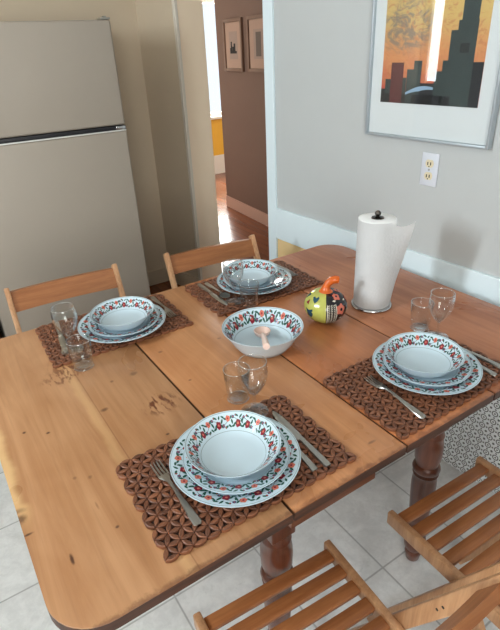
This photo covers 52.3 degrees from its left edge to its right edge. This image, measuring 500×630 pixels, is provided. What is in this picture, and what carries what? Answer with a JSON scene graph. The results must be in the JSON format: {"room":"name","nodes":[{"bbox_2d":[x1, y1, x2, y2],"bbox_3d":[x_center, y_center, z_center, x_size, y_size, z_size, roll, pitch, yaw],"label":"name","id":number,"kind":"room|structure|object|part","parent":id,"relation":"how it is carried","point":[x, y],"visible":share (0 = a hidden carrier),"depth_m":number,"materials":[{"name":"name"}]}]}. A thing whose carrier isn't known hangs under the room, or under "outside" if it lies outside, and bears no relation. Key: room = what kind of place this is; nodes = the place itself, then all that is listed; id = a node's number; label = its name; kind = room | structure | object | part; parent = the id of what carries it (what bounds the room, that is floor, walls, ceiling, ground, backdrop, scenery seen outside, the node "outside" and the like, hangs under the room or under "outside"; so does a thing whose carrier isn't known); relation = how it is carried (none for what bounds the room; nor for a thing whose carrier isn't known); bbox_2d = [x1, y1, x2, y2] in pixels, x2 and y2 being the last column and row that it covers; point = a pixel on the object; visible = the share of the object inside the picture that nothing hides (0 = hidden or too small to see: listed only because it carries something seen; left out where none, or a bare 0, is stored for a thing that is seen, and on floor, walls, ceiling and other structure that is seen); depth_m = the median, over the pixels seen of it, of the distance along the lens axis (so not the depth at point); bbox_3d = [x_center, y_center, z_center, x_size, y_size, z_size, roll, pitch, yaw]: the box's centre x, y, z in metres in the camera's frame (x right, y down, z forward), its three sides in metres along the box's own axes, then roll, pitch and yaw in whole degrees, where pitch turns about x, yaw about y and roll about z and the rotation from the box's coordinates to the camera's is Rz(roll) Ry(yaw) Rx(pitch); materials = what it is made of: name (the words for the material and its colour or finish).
{"room":"dining room","nodes":[
{"label":"dining room","id":0,"kind":"room"},
{"bbox_2d":[0,0,168,278],"bbox_3d":[-1.977,-1.014,2.550,3.090,2.650,0.120,-19,32,-28],"label":"wall","id":1,"kind":"structure","parent":0,"point":[122,13],"depth_m":3.17,"materials":[{"name":"beige paint"}]},
{"bbox_2d":[147,267,168,285],"bbox_3d":[-1.020,-0.168,3.582,0.968,0.110,0.014,-19,32,-28],"label":"baseboard","id":2,"kind":"structure","parent":1,"relation":"attached to","point":[157,276],"depth_m":3.77,"materials":[{"name":"beige paint"}]},
{"bbox_2d":[135,0,197,277],"bbox_3d":[-0.494,-1.427,3.196,0.250,2.650,0.480,-19,32,-28],"label":"wall","id":3,"kind":"structure","parent":0,"point":[154,17],"depth_m":3.20,"materials":[{"name":"beige paint"}]},
{"bbox_2d":[169,272,198,285],"bbox_3d":[-0.482,-0.258,3.703,0.334,0.110,0.014,22,36,38],"label":"baseboard","id":4,"kind":"structure","parent":3,"relation":"attached to","point":[182,278],"depth_m":3.68,"materials":[{"name":"beige paint"}]},
{"bbox_2d":[171,0,221,280],"bbox_3d":[-0.319,-1.345,3.035,0.160,2.640,0.014,-19,32,-28],"label":"trim","id":5,"kind":"structure","parent":3,"relation":"attached to","point":[190,12],"depth_m":3.11,"materials":[{"name":"beige paint"}]},
{"bbox_2d":[184,410,280,478],"bbox_3d":[-0.033,0.265,1.006,0.190,0.042,0.190,1,28,6],"label":"soup bowl","id":6,"kind":"object","parent":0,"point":[233,444],"visible":1,"depth_m":1.03,"materials":[{"name":"white ceramic"}]},
{"bbox_2d":[214,0,267,213],"bbox_3d":[0.778,-1.557,3.324,0.152,2.650,4.273,-16,31,-24],"label":"wall","id":7,"kind":"structure","parent":0,"point":[242,94],"depth_m":4.79,"materials":[{"name":"brown paint"}]},
{"bbox_2d":[222,17,244,71],"bbox_3d":[-0.151,-2.420,4.570,0.022,0.420,0.360,-16,31,-24],"label":"framed print","id":8,"kind":"object","parent":7,"relation":"attached to","point":[233,44],"visible":1,"depth_m":4.56,"materials":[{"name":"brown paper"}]},
{"bbox_2d":[229,31,237,58],"bbox_3d":[-0.150,-2.420,4.570,0.002,0.220,0.158,-16,31,-24],"label":"print","id":9,"kind":"object","parent":8,"relation":"attached to","point":[233,47],"depth_m":4.57},
{"bbox_2d":[226,195,267,225],"bbox_3d":[0.767,-0.413,3.876,0.014,0.115,4.255,-16,31,-24],"label":"baseboard","id":10,"kind":"structure","parent":7,"relation":"attached to","point":[239,206],"depth_m":5.16,"materials":[{"name":"paint"}]},
{"bbox_2d":[246,14,263,71],"bbox_3d":[0.068,-2.241,4.212,0.022,0.420,0.360,-16,31,-24],"label":"framed print","id":11,"kind":"object","parent":7,"relation":"attached to","point":[254,27],"visible":0.6,"depth_m":4.25,"materials":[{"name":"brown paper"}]},
{"bbox_2d":[0,173,499,629],"bbox_3d":[0.600,-0.130,3.533,8.000,0.050,8.300,-19,32,-28],"label":"floor","id":12,"kind":"structure","parent":0,"point":[357,525],"depth_m":1.73,"materials":[{"name":"grey stone"}]},
{"bbox_2d":[4,263,125,333],"bbox_3d":[-0.572,0.295,1.898,0.402,0.828,0.469,-17,31,-25],"label":"folding chair","id":13,"kind":"object","parent":12,"relation":"on","point":[32,296],"visible":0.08,"depth_m":1.86,"materials":[{"name":"brown wood"}]},
{"bbox_3d":[-0.733,0.349,1.810,0.018,0.828,0.449,-17,31,-25],"label":"post","id":14,"kind":"part","parent":13,"relation":"part of","materials":[{"name":"brown wood"}]},
{"bbox_3d":[-0.678,-0.097,1.871,0.366,0.064,0.061,-17,31,-25],"label":"rail","id":15,"kind":"part","parent":13,"relation":"part of","materials":[{"name":"brown wood"}]},
{"bbox_3d":[-0.400,0.248,1.971,0.018,0.828,0.449,-17,31,-25],"label":"post","id":16,"kind":"part","parent":13,"relation":"part of","materials":[{"name":"brown wood"}]},
{"bbox_2d":[0,16,150,337],"bbox_3d":[-1.120,-0.638,2.791,0.810,1.687,0.647,-18,32,-27],"label":"refrigerator","id":17,"kind":"object","parent":12,"relation":"on","point":[68,201],"visible":0.86,"depth_m":2.48,"materials":[{"name":"beige metal"}]},
{"bbox_3d":[-0.990,-1.058,2.291,0.810,0.459,0.052,-18,32,-27],"label":"freezer door","id":18,"kind":"part","parent":17,"relation":"part of","materials":[{"name":"beige metal"}]},
{"bbox_3d":[-0.956,-0.338,2.672,0.810,1.116,0.052,-18,32,-27],"label":"door","id":19,"kind":"part","parent":17,"relation":"part of","materials":[{"name":"beige metal"}]},
{"bbox_2d":[163,234,260,288],"bbox_3d":[-0.056,0.147,2.130,0.402,0.828,0.469,-16,30,-23],"label":"folding chair","id":20,"kind":"object","parent":12,"relation":"on","point":[177,263],"visible":0.08,"depth_m":2.10,"materials":[{"name":"brown wood"}]},
{"bbox_3d":[-0.222,0.199,2.048,0.018,0.828,0.449,-16,30,-23],"label":"post","id":21,"kind":"part","parent":20,"relation":"part of","materials":[{"name":"brown wood"}]},
{"bbox_3d":[-0.155,-0.246,2.106,0.366,0.064,0.061,-16,30,-23],"label":"rail","id":22,"kind":"part","parent":20,"relation":"part of","materials":[{"name":"brown wood"}]},
{"bbox_3d":[0.119,0.104,2.196,0.018,0.828,0.449,-16,30,-23],"label":"post","id":23,"kind":"part","parent":20,"relation":"part of","materials":[{"name":"brown wood"}]},
{"bbox_2d":[0,245,499,629],"bbox_3d":[0.056,0.432,1.621,1.415,0.788,1.024,-19,32,-28],"label":"dining table","id":24,"kind":"object","parent":12,"relation":"on","point":[65,432],"visible":0.58,"depth_m":1.18,"materials":[{"name":"brown wood"}]},
{"bbox_2d":[65,334,93,371],"bbox_3d":[-0.450,0.102,1.356,0.064,0.085,0.064,-19,32,-28],"label":"tumbler","id":25,"kind":"object","parent":24,"relation":"on","point":[67,345],"visible":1,"depth_m":1.35,"materials":[{"name":"clear glass"}]},
{"bbox_2d":[35,294,192,367],"bbox_3d":[-0.419,0.034,1.564,0.421,0.008,0.267,-18,31,-26],"label":"placemat","id":26,"kind":"object","parent":24,"relation":"on","point":[48,334],"visible":0.41,"depth_m":1.50,"materials":[{"name":"brown wood"}]},
{"bbox_2d":[54,322,67,352],"bbox_3d":[-0.559,0.064,1.505,0.019,0.005,0.203,-15,30,-22],"label":"table knife","id":27,"kind":"object","parent":26,"relation":"on","point":[61,337],"visible":0.9,"depth_m":1.50,"materials":[{"name":"metal"}]},
{"bbox_2d":[50,303,80,355],"bbox_3d":[-0.505,0.039,1.408,0.067,0.135,0.067,-9,29,-12],"label":"wine glass","id":28,"kind":"object","parent":26,"relation":"on","point":[74,353],"visible":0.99,"depth_m":1.41,"materials":[{"name":"clear glass"}]},
{"bbox_2d":[50,303,77,336],"bbox_3d":[-0.506,0.019,1.397,0.067,0.090,0.067,-19,32,-28],"label":"bowl","id":29,"kind":"object","parent":28,"relation":"on","point":[58,303],"depth_m":1.39,"materials":[{"name":"clear glass"}]},
{"bbox_2d":[78,304,165,342],"bbox_3d":[-0.385,0.027,1.540,0.260,0.024,0.260,8,30,19],"label":"dinner plate","id":30,"kind":"object","parent":26,"relation":"on","point":[83,329],"visible":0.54,"depth_m":1.48,"materials":[{"name":"white ceramic"}]},
{"bbox_2d":[88,307,159,336],"bbox_3d":[-0.379,0.020,1.536,0.212,0.024,0.212,-4,28,-3],"label":"salad plate","id":31,"kind":"object","parent":30,"relation":"on","point":[153,317],"visible":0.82,"depth_m":1.50,"materials":[{"name":"white ceramic"}]},
{"bbox_2d":[89,296,153,330],"bbox_3d":[-0.382,0.004,1.531,0.190,0.042,0.190,-17,31,-25],"label":"soup bowl","id":32,"kind":"object","parent":31,"relation":"on","point":[129,312],"visible":1,"depth_m":1.56,"materials":[{"name":"white ceramic"}]},
{"bbox_2d":[150,296,176,317],"bbox_3d":[-0.284,-0.030,1.653,0.024,0.010,0.184,-18,31,-27],"label":"fork","id":33,"kind":"object","parent":26,"relation":"on","point":[167,310],"visible":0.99,"depth_m":1.62,"materials":[{"name":"metal"}]},
{"bbox_2d":[116,395,356,562],"bbox_3d":[-0.031,0.298,1.030,0.421,0.008,0.267,-19,32,-27],"label":"placemat","id":34,"kind":"object","parent":24,"relation":"on","point":[174,532],"visible":0.47,"depth_m":0.97,"materials":[{"name":"brown wood"}]},
{"bbox_2d":[150,460,201,525],"bbox_3d":[-0.141,0.330,0.959,0.024,0.010,0.184,-19,32,-29],"label":"fork","id":35,"kind":"object","parent":34,"relation":"on","point":[194,518],"visible":1,"depth_m":0.94,"materials":[{"name":"metal"}]},
{"bbox_2d":[169,416,300,507],"bbox_3d":[-0.029,0.287,1.015,0.260,0.024,0.260,-19,32,-28],"label":"dinner plate","id":36,"kind":"object","parent":34,"relation":"on","point":[179,475],"visible":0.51,"depth_m":0.95,"materials":[{"name":"white ceramic"}]},
{"bbox_2d":[182,430,289,493],"bbox_3d":[-0.026,0.281,1.011,0.212,0.024,0.212,14,32,29],"label":"salad plate","id":37,"kind":"object","parent":36,"relation":"on","point":[262,478],"visible":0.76,"depth_m":0.96,"materials":[{"name":"white ceramic"}]},
{"bbox_2d":[237,354,267,413],"bbox_3d":[0.008,0.160,1.133,0.067,0.135,0.067,-9,29,-12],"label":"wine glass","id":38,"kind":"object","parent":34,"relation":"on","point":[246,354],"visible":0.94,"depth_m":1.11,"materials":[{"name":"clear glass"}]},
{"bbox_2d":[279,422,317,470],"bbox_3d":[0.090,0.269,1.055,0.033,0.008,0.160,-16,31,-24],"label":"teaspoon","id":39,"kind":"object","parent":34,"relation":"on","point":[306,460],"visible":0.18,"depth_m":1.01,"materials":[{"name":"metal"}]},
{"bbox_2d":[272,411,330,467],"bbox_3d":[0.103,0.257,1.079,0.019,0.005,0.203,-17,31,-26],"label":"table knife","id":40,"kind":"object","parent":34,"relation":"on","point":[278,417],"visible":0.95,"depth_m":1.06,"materials":[{"name":"metal"}]},
{"bbox_2d":[223,361,249,404],"bbox_3d":[-0.030,0.162,1.204,0.064,0.085,0.064,-19,32,-28],"label":"tumbler","id":41,"kind":"object","parent":24,"relation":"on","point":[248,373],"visible":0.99,"depth_m":1.20,"materials":[{"name":"clear glass"}]},
{"bbox_2d":[185,260,322,316],"bbox_3d":[0.011,-0.105,1.787,0.421,0.008,0.267,-18,32,-27],"label":"placemat","id":42,"kind":"object","parent":24,"relation":"on","point":[302,281],"visible":0.58,"depth_m":1.73,"materials":[{"name":"brown wood"}]},
{"bbox_2d":[197,283,227,304],"bbox_3d":[-0.127,-0.071,1.722,0.019,0.005,0.203,-18,32,-27],"label":"table knife","id":43,"kind":"object","parent":42,"relation":"on","point":[200,285],"visible":1,"depth_m":1.72,"materials":[{"name":"metal"}]},
{"bbox_2d":[205,282,229,297],"bbox_3d":[-0.115,-0.086,1.746,0.033,0.008,0.160,-18,32,-27],"label":"teaspoon","id":44,"kind":"object","parent":42,"relation":"on","point":[222,294],"visible":1,"depth_m":1.72,"materials":[{"name":"metal"}]},
{"bbox_2d":[223,259,243,304],"bbox_3d":[-0.052,-0.107,1.642,0.067,0.135,0.067,-9,29,-12],"label":"wine glass","id":45,"kind":"object","parent":42,"relation":"on","point":[237,303],"visible":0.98,"depth_m":1.65,"materials":[{"name":"clear glass"}]},
{"bbox_2d":[223,259,243,288],"bbox_3d":[-0.053,-0.127,1.631,0.067,0.090,0.067,-19,32,-28],"label":"bowl","id":46,"kind":"object","parent":45,"relation":"on","point":[239,259],"depth_m":1.62,"materials":[{"name":"clear glass"}]},
{"bbox_2d":[239,279,258,307],"bbox_3d":[-0.002,-0.063,1.627,0.064,0.085,0.064,-19,32,-28],"label":"tumbler","id":47,"kind":"object","parent":42,"relation":"on","point":[253,279],"visible":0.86,"depth_m":1.62,"materials":[{"name":"clear glass"}]},
{"bbox_2d":[217,266,291,294],"bbox_3d":[0.015,-0.118,1.776,0.260,0.024,0.260,-25,35,-36],"label":"dinner plate","id":48,"kind":"object","parent":42,"relation":"on","point":[287,279],"visible":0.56,"depth_m":1.73,"materials":[{"name":"white ceramic"}]},
{"bbox_2d":[223,269,283,289],"bbox_3d":[0.013,-0.124,1.772,0.212,0.024,0.212,9,30,21],"label":"salad plate","id":49,"kind":"object","parent":48,"relation":"on","point":[278,276],"visible":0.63,"depth_m":1.74,"materials":[{"name":"white ceramic"}]},
{"bbox_2d":[223,259,277,286],"bbox_3d":[0.002,-0.140,1.767,0.190,0.042,0.190,-4,28,-2],"label":"soup bowl","id":50,"kind":"object","parent":49,"relation":"on","point":[259,270],"visible":0.99,"depth_m":1.80,"materials":[{"name":"white ceramic"}]},
{"bbox_2d":[268,260,297,275],"bbox_3d":[0.116,-0.177,1.894,0.024,0.010,0.184,-18,31,-26],"label":"fork","id":51,"kind":"object","parent":42,"relation":"on","point":[288,270],"visible":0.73,"depth_m":1.86,"materials":[{"name":"metal"}]},
{"bbox_2d":[222,307,303,357],"bbox_3d":[0.036,0.057,1.415,0.225,0.066,0.225,-19,32,-28],"label":"serving bowl","id":52,"kind":"object","parent":24,"relation":"on","point":[286,326],"visible":0.96,"depth_m":1.46,"materials":[{"name":"white ceramic"}]},
{"bbox_2d":[254,326,270,349],"bbox_3d":[0.037,0.061,1.370,0.049,0.088,0.212,-3,28,-1],"label":"scoop","id":53,"kind":"object","parent":52,"relation":"in","point":[262,332],"visible":1,"depth_m":1.44,"materials":[{"name":"pink paint"}]},
{"bbox_3d":[0.066,0.643,1.248,0.082,0.764,0.082,-19,32,-28],"label":"leg","id":54,"kind":"part","parent":24,"relation":"part of","materials":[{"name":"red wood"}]},
{"bbox_2d":[304,275,346,322],"bbox_3d":[0.225,-0.049,1.514,0.126,0.147,0.126,-7,28,-7],"label":"pumpkin","id":55,"kind":"object","parent":24,"relation":"on","point":[324,304],"visible":1,"depth_m":1.48,"materials":[{"name":"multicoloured ceramic"}]},
{"bbox_3d":[0.231,-0.093,1.491,0.058,0.049,0.041,-2,28,1],"label":"stem","id":56,"kind":"part","parent":55,"relation":"part of","materials":[{"name":"orange ceramic"}]},
{"bbox_2d":[351,210,391,313],"bbox_3d":[0.380,-0.169,1.553,0.129,0.308,0.129,-19,32,-28],"label":"paper towel holder","id":57,"kind":"object","parent":24,"relation":"on","point":[377,216],"visible":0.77,"depth_m":1.57,"materials":[{"name":"metal"}]},
{"bbox_2d":[353,213,415,309],"bbox_3d":[0.390,-0.157,1.544,0.115,0.276,0.147,-19,32,-28],"label":"paper towel roll","id":58,"kind":"object","parent":57,"relation":"on","point":[381,245],"visible":1,"depth_m":1.51,"materials":[{"name":"white paper"}]},
{"bbox_2d":[323,330,499,439],"bbox_3d":[0.420,0.151,1.266,0.421,0.008,0.267,-19,32,-29],"label":"placemat","id":59,"kind":"object","parent":24,"relation":"on","point":[380,404],"visible":0.44,"depth_m":1.19,"materials":[{"name":"brown wood"}]},
{"bbox_2d":[364,375,425,418],"bbox_3d":[0.336,0.187,1.186,0.024,0.010,0.184,-18,31,-26],"label":"fork","id":60,"kind":"object","parent":59,"relation":"on","point":[377,383],"visible":1,"depth_m":1.18,"materials":[{"name":"metal"}]},
{"bbox_2d":[372,342,482,394],"bbox_3d":[0.438,0.130,1.270,0.260,0.024,0.260,-5,28,-5],"label":"dinner plate","id":61,"kind":"object","parent":59,"relation":"on","point":[475,377],"visible":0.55,"depth_m":1.21,"materials":[{"name":"white ceramic"}]},
{"bbox_2d":[383,351,472,385],"bbox_3d":[0.438,0.123,1.267,0.212,0.024,0.212,-18,31,-26],"label":"salad plate","id":62,"kind":"object","parent":61,"relation":"on","point":[464,371],"visible":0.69,"depth_m":1.22,"materials":[{"name":"white ceramic"}]},
{"bbox_2d":[385,332,465,377],"bbox_3d":[0.430,0.107,1.262,0.190,0.042,0.190,15,33,30],"label":"soup bowl","id":63,"kind":"object","parent":62,"relation":"on","point":[418,354],"visible":1,"depth_m":1.29,"materials":[{"name":"white ceramic"}]},
{"bbox_2d":[428,289,455,333],"bbox_3d":[0.517,0.000,1.388,0.067,0.135,0.067,-9,29,-12],"label":"wine glass","id":64,"kind":"object","parent":59,"relation":"on","point":[432,289],"visible":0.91,"depth_m":1.38,"materials":[{"name":"clear glass"}]},
{"bbox_2d":[460,346,499,368],"bbox_3d":[0.574,0.096,1.342,0.019,0.005,0.203,-21,33,-30],"label":"table knife","id":65,"kind":"object","parent":59,"relation":"on","point":[483,358],"visible":0.39,"depth_m":1.30,"materials":[{"name":"metal"}]},
{"bbox_2d":[481,365,497,375],"bbox_3d":[0.562,0.114,1.305,0.033,0.008,0.160,-17,31,-25],"label":"teaspoon","id":66,"kind":"object","parent":59,"relation":"on","point":[484,368],"visible":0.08,"depth_m":1.26,"materials":[{"name":"metal"}]},
{"bbox_2d":[410,297,434,331],"bbox_3d":[0.491,0.001,1.461,0.064,0.085,0.064,-19,32,-28],"label":"tumbler","id":67,"kind":"object","parent":24,"relation":"on","point":[412,304],"visible":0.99,"depth_m":1.46,"materials":[{"name":"clear glass"}]},
{"bbox_3d":[0.527,0.472,1.529,0.082,0.764,0.082,-19,32,-28],"label":"leg","id":68,"kind":"part","parent":24,"relation":"part of","materials":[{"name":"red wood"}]},
{"bbox_2d":[193,540,499,629],"bbox_3d":[0.145,0.726,1.019,0.402,0.828,0.469,-17,31,-25],"label":"folding chair","id":69,"kind":"object","parent":12,"relation":"on","point":[466,606],"visible":1,"depth_m":1.08,"materials":[{"name":"brown wood"}]},
{"bbox_3d":[-0.031,0.721,0.967,0.018,0.040,0.342,-17,31,-25],"label":"seat rail","id":70,"kind":"part","parent":69,"relation":"part of","materials":[{"name":"brown wood"}]},
{"bbox_3d":[0.270,0.630,1.111,0.018,0.040,0.342,-17,31,-25],"label":"seat rail","id":71,"kind":"part","parent":69,"relation":"part of","materials":[{"name":"brown wood"}]},
{"bbox_3d":[0.307,0.671,1.107,0.018,0.828,0.449,-17,31,-25],"label":"post","id":72,"kind":"part","parent":69,"relation":"part of","materials":[{"name":"brown wood"}]},
{"bbox_3d":[0.220,0.477,0.706,0.366,0.064,0.061,-17,31,-25],"label":"rail","id":73,"kind":"part","parent":69,"relation":"part of","materials":[{"name":"brown wood"}]},
{"bbox_2d":[367,456,499,629],"bbox_3d":[0.623,0.585,1.241,0.402,0.828,0.469,-18,31,-26],"label":"folding chair","id":74,"kind":"object","parent":12,"relation":"on","point":[482,547],"visible":0.81,"depth_m":1.27,"materials":[{"name":"brown wood"}]},
{"bbox_3d":[0.454,0.634,1.163,0.018,0.828,0.449,-18,31,-26],"label":"post","id":75,"kind":"part","parent":74,"relation":"part of","materials":[{"name":"brown wood"}]},
{"bbox_3d":[0.449,0.583,1.184,0.018,0.040,0.342,-18,31,-26],"label":"seat rail","id":76,"kind":"part","parent":74,"relation":"part of","materials":[{"name":"brown wood"}]},
{"bbox_3d":[0.562,0.845,1.181,0.018,0.430,0.243,-18,31,-26],"label":"leg","id":77,"kind":"part","parent":74,"relation":"part of","materials":[{"name":"brown wood"}]},
{"bbox_3d":[0.781,0.528,1.334,0.018,0.828,0.449,-18,31,-26],"label":"post","id":78,"kind":"part","parent":74,"relation":"part of","materials":[{"name":"brown wood"}]},
{"bbox_3d":[0.744,0.487,1.338,0.018,0.040,0.342,-18,31,-26],"label":"seat rail","id":79,"kind":"part","parent":74,"relation":"part of","materials":[{"name":"brown wood"}]},
{"bbox_2d":[274,0,499,277],"bbox_3d":[1.239,-0.332,0.967,0.140,2.650,3.718,-21,33,-31],"label":"wall","id":80,"kind":"structure","parent":0,"point":[330,171],"depth_m":1.90,"materials":[{"name":"light gray paint"}]},
{"bbox_2d":[262,0,277,259],"bbox_3d":[0.089,-0.950,2.251,0.012,2.640,0.061,-21,33,-31],"label":"trim","id":81,"kind":"structure","parent":80,"relation":"attached to","point":[268,5],"depth_m":2.28,"materials":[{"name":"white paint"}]},
{"bbox_2d":[278,239,304,257],"bbox_3d":[0.300,0.008,2.507,0.004,0.688,0.495,-21,33,-31],"label":"trim","id":82,"kind":"structure","parent":80,"relation":"attached to","point":[284,248],"depth_m":2.49,"materials":[{"name":"beige paint"}]},
{"bbox_2d":[276,208,499,306],"bbox_3d":[1.215,0.193,1.174,0.012,0.152,3.640,-21,33,-31],"label":"trim","id":83,"kind":"structure","parent":80,"relation":"attached to","point":[301,231],"depth_m":1.89,"materials":[{"name":"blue paint"}]},
{"bbox_2d":[419,152,439,186],"bbox_3d":[0.605,-0.491,1.720,0.009,0.109,0.066,-21,33,-31],"label":"wall outlet","id":84,"kind":"object","parent":80,"relation":"attached to","point":[430,161],"visible":1,"depth_m":1.72,"materials":[{"name":"white plastic"}]},
{"bbox_2d":[424,172,431,179],"bbox_3d":[0.605,-0.472,1.729,0.003,0.025,0.031,-21,33,-31],"label":"receptacle","id":85,"kind":"object","parent":84,"relation":"attached to","point":[427,175],"depth_m":1.73,"materials":[{"name":"beige plastic"}]},
{"bbox_2d":[425,159,433,167],"bbox_3d":[0.603,-0.508,1.710,0.003,0.025,0.031,-21,33,-31],"label":"receptacle","id":86,"kind":"object","parent":84,"relation":"attached to","point":[429,163],"depth_m":1.71,"materials":[{"name":"beige plastic"}]},
{"bbox_2d":[365,0,499,149],"bbox_3d":[0.560,-0.864,1.550,0.024,0.640,0.485,-21,33,-31],"label":"framed picture","id":87,"kind":"object","parent":80,"relation":"attached to","point":[434,69],"visible":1,"depth_m":1.59,"materials":[{"name":"paper"}]},
{"bbox_2d":[380,0,493,107],"bbox_3d":[0.557,-0.873,1.548,0.003,0.433,0.370,-21,33,-31],"label":"painting","id":88,"kind":"object","parent":87,"relation":"attached to","point":[435,50],"depth_m":1.57},
{"bbox_2d":[442,397,499,493],"bbox_3d":[1.383,0.651,1.194,0.005,0.688,3.144,-21,33,-31],"label":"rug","id":89,"kind":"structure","parent":80,"relation":"attached to","point":[476,435],"depth_m":1.92,"materials":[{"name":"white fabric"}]},
{"bbox_3d":[-0.528,-3.143,6.440,3.800,2.650,0.120,-19,32,-28],"label":"wall","id":90,"kind":"structure","parent":0,"visible":0},
{"bbox_2d":[202,0,221,115],"bbox_3d":[-0.343,-3.269,6.513,1.550,1.310,0.040,-19,32,-28],"label":"window","id":91,"kind":"structure","parent":90,"relation":"in","point":[203,1],"depth_m":6.68,"materials":[{"name":"white paint"}]},
{"bbox_2d":[211,116,221,119],"bbox_3d":[-0.291,-2.638,6.756,1.800,0.033,0.040,-19,32,-28],"label":"trim","id":92,"kind":"structure","parent":90,"relation":"attached to","point":[214,117],"depth_m":6.65,"materials":[{"name":"white paint"}]},
{"bbox_2d":[211,119,223,155],"bbox_3d":[-0.289,-2.426,6.883,1.800,0.460,0.010,-19,32,-28],"label":"trim","id":93,"kind":"structure","parent":90,"relation":"attached to","point":[216,124],"depth_m":6.80,"materials":[{"name":"yellow paint"}]},
{"bbox_2d":[214,154,224,173],"bbox_3d":[-0.438,-2.054,6.950,3.600,0.244,0.020,-19,32,-28],"label":"baseboard","id":94,"kind":"structure","parent":90,"relation":"attached to","point":[219,163],"depth_m":6.95,"materials":[{"name":"white paint"}]}
]}

